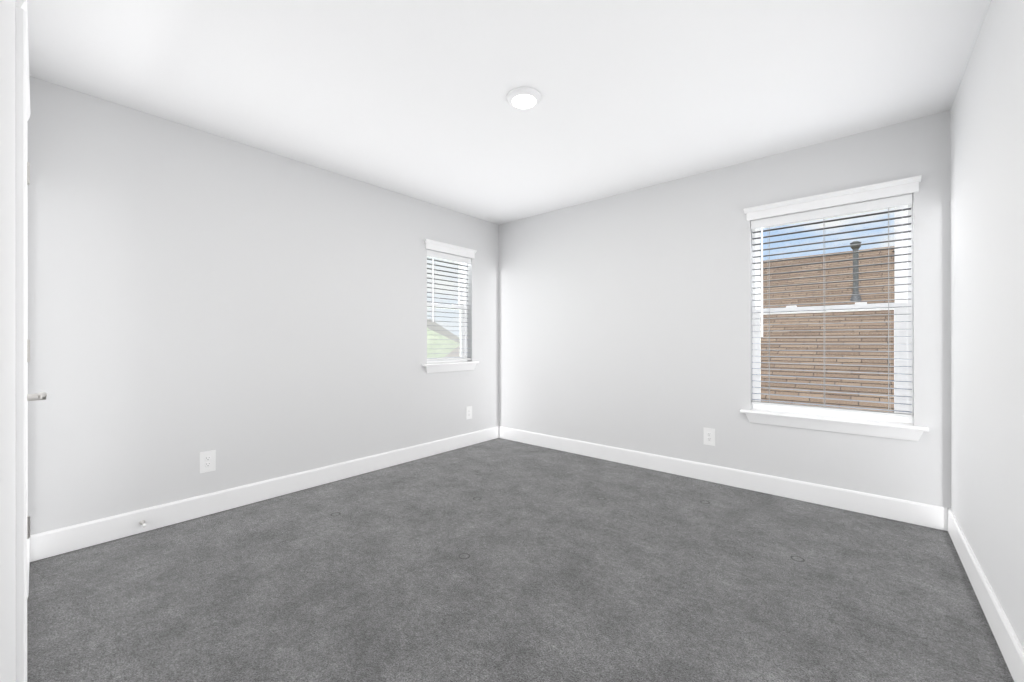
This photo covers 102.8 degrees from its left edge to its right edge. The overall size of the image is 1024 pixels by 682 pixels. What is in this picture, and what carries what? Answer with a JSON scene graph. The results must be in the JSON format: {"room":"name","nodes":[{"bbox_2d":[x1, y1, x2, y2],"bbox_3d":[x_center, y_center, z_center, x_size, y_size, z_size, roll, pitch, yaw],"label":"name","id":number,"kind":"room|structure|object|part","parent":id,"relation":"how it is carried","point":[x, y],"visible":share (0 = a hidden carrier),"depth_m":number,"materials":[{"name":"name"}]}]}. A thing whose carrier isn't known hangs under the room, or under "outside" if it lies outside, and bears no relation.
{"room":"empty bedroom","nodes":[
{"label":"empty bedroom","id":0,"kind":"room"},
{"bbox_2d":[0,0,15,681],"bbox_3d":[-1.131,-0.115,0.830,3.836,2.440,0.140,0,0,41],"label":"wall","id":1,"kind":"structure","parent":0,"point":[7,340],"depth_m":0.84,"materials":[{"name":"white paint"}]},
{"bbox_2d":[16,0,46,681],"bbox_3d":[-1.773,0.054,1.423,0.936,2.103,0.199,0,0,41],"label":"door","id":2,"kind":"structure","parent":1,"relation":"in","point":[23,396],"depth_m":1.16,"materials":[{"name":"white wood"}]},
{"bbox_3d":[-1.502,0.172,1.280,0.152,0.064,0.062,0,0,41],"label":"handle","id":3,"kind":"part","parent":2,"relation":"part of","materials":[{"name":"silver metal"}]},
{"bbox_2d":[28,534,35,594],"bbox_3d":[-2.250,1.041,1.896,0.406,0.132,0.014,0,0,41],"label":"baseboard","id":4,"kind":"structure","parent":1,"relation":"attached to","point":[32,540],"depth_m":2.05,"materials":[{"name":"white wood"}]},
{"bbox_2d":[27,76,498,534],"bbox_3d":[-1.346,-0.113,3.412,0.140,2.440,3.493,0,0,41],"label":"wall","id":5,"kind":"structure","parent":0,"point":[249,314],"depth_m":2.63,"materials":[{"name":"white paint"}]},
{"bbox_2d":[200,450,215,472],"bbox_3d":[-1.940,0.769,2.608,0.007,0.132,0.084,0,0,41],"label":"electrical outlet","id":6,"kind":"object","parent":5,"relation":"attached to","point":[207,461],"visible":1,"depth_m":2.61,"materials":[{"name":"white plastic"}]},
{"bbox_2d":[36,426,499,560],"bbox_3d":[-1.300,1.041,3.344,0.016,0.132,3.450,0,0,41],"label":"baseboard","id":7,"kind":"structure","parent":5,"relation":"attached to","point":[66,540],"depth_m":2.67,"materials":[{"name":"white"}]},
{"bbox_2d":[139,520,146,526],"bbox_3d":[-2.107,1.047,2.338,0.078,0.026,0.026,0,0,41],"label":"door stop","id":8,"kind":"object","parent":7,"relation":"attached to","point":[142,523],"visible":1,"depth_m":2.35,"materials":[{"name":"white metal"}]},
{"bbox_2d":[427,256,466,362],"bbox_3d":[-0.702,-0.333,4.216,0.063,1.101,0.594,0,0,41],"label":"window","id":9,"kind":"structure","parent":5,"relation":"in","point":[436,305],"depth_m":4.38,"materials":[{"name":"white plastic"}]},
{"bbox_2d":[427,249,470,361],"bbox_3d":[-0.645,-0.341,4.167,0.070,1.084,0.587,0,0,41],"label":"window blind","id":10,"kind":"object","parent":9,"relation":"attached to","point":[445,256],"visible":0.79,"depth_m":4.16,"materials":[{"name":"white plastic"}]},
{"bbox_2d":[422,239,478,372],"bbox_3d":[-0.631,-0.330,4.154,0.124,1.277,0.717,0,0,41],"label":"trim","id":11,"kind":"structure","parent":5,"relation":"attached to","point":[462,252],"depth_m":4.11,"materials":[{"name":"white wood"}]},
{"bbox_2d":[466,406,471,418],"bbox_3d":[-0.454,0.760,4.334,0.007,0.132,0.084,0,0,41],"label":"electrical outlet","id":12,"kind":"object","parent":5,"relation":"attached to","point":[469,412],"visible":1,"depth_m":4.33,"materials":[{"name":"white plastic"}]},
{"bbox_2d":[427,257,460,362],"bbox_3d":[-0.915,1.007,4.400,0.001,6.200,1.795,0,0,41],"label":"window pane","id":13,"kind":"object","parent":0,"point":[440,346],"depth_m":4.58,"materials":[{"name":"clear glass"}]},
{"bbox_2d":[27,0,990,224],"bbox_3d":[0.052,-1.396,2.207,3.836,0.120,3.773,0,0,41],"label":"ceiling","id":14,"kind":"structure","parent":0,"point":[407,97],"depth_m":2.08,"materials":[{"name":"white paint"}]},
{"bbox_2d":[507,87,541,108],"bbox_3d":[0.066,-1.317,2.242,0.192,0.037,0.192,0,0,41],"label":"ceiling light","id":15,"kind":"object","parent":14,"relation":"attached to","point":[523,97],"visible":0.98,"depth_m":2.20,"materials":[{"name":"white"}]},
{"bbox_2d":[27,438,1013,681],"bbox_3d":[0.056,1.164,2.205,3.836,0.121,3.773,0,0,41],"label":"floor","id":16,"kind":"structure","parent":0,"point":[499,560],"depth_m":1.82,"materials":[{"name":"grey carpet"}]},
{"bbox_2d":[499,110,950,507],"bbox_3d":[1.240,-0.117,3.582,3.836,2.440,0.140,0,0,41],"label":"wall","id":17,"kind":"structure","parent":0,"point":[625,320],"depth_m":3.28,"materials":[{"name":"white paint"}]},
{"bbox_2d":[704,428,714,445],"bbox_3d":[1.552,0.753,3.217,0.084,0.132,0.007,0,0,41],"label":"electrical outlet","id":18,"kind":"object","parent":17,"relation":"attached to","point":[709,436],"visible":1,"depth_m":3.21,"materials":[{"name":"white plastic"}]},
{"bbox_2d":[500,426,943,529],"bbox_3d":[1.191,1.038,3.523,3.556,0.132,0.014,0,0,41],"label":"baseboard","id":19,"kind":"structure","parent":17,"relation":"attached to","point":[932,516],"depth_m":2.99,"materials":[{"name":"white wood"}]},
{"bbox_2d":[752,204,912,423],"bbox_3d":[2.167,-0.192,2.832,0.865,1.407,0.063,0,0,41],"label":"window","id":20,"kind":"structure","parent":17,"relation":"in","point":[902,343],"depth_m":2.63,"materials":[{"name":"white plastic"}]},
{"bbox_2d":[751,194,911,417],"bbox_3d":[2.118,-0.214,2.775,0.858,1.361,0.070,0,0,41],"label":"window blind","id":21,"kind":"object","parent":20,"relation":"attached to","point":[883,203],"visible":0.92,"depth_m":2.74,"materials":[{"name":"white plastic"}]},
{"bbox_2d":[740,175,928,440],"bbox_3d":[2.105,-0.190,2.761,0.988,1.583,0.124,0,0,41],"label":"trim","id":22,"kind":"structure","parent":17,"relation":"attached to","point":[894,430],"depth_m":2.68,"materials":[{"name":"white wood"}]},
{"bbox_2d":[950,0,1023,648],"bbox_3d":[1.454,-0.118,1.000,0.140,2.440,3.493,0,0,41],"label":"wall","id":23,"kind":"structure","parent":0,"point":[987,274],"depth_m":1.61,"materials":[{"name":"white paint"}]},
{"bbox_2d":[944,507,1023,681],"bbox_3d":[1.382,1.036,1.033,0.016,0.132,3.450,0,0,41],"label":"baseboard","id":24,"kind":"structure","parent":23,"relation":"attached to","point":[1012,651],"depth_m":1.58,"materials":[{"name":"white wood"}]},
{"label":"outside","id":25,"kind":"structure","parent":0,"visible":0},
{"bbox_3d":[-11.053,4.232,22.671,120.000,0.200,140.000,0,0,41],"label":"ground","id":26,"kind":"structure","parent":25,"visible":0},
{"bbox_2d":[760,241,910,423],"bbox_3d":[7.798,1.018,9.320,18.000,6.162,11.820,0,0,41],"label":"building","id":27,"kind":"structure","parent":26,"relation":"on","point":[862,343],"depth_m":6.87,"materials":[{"name":"brown brick"}]}
]}

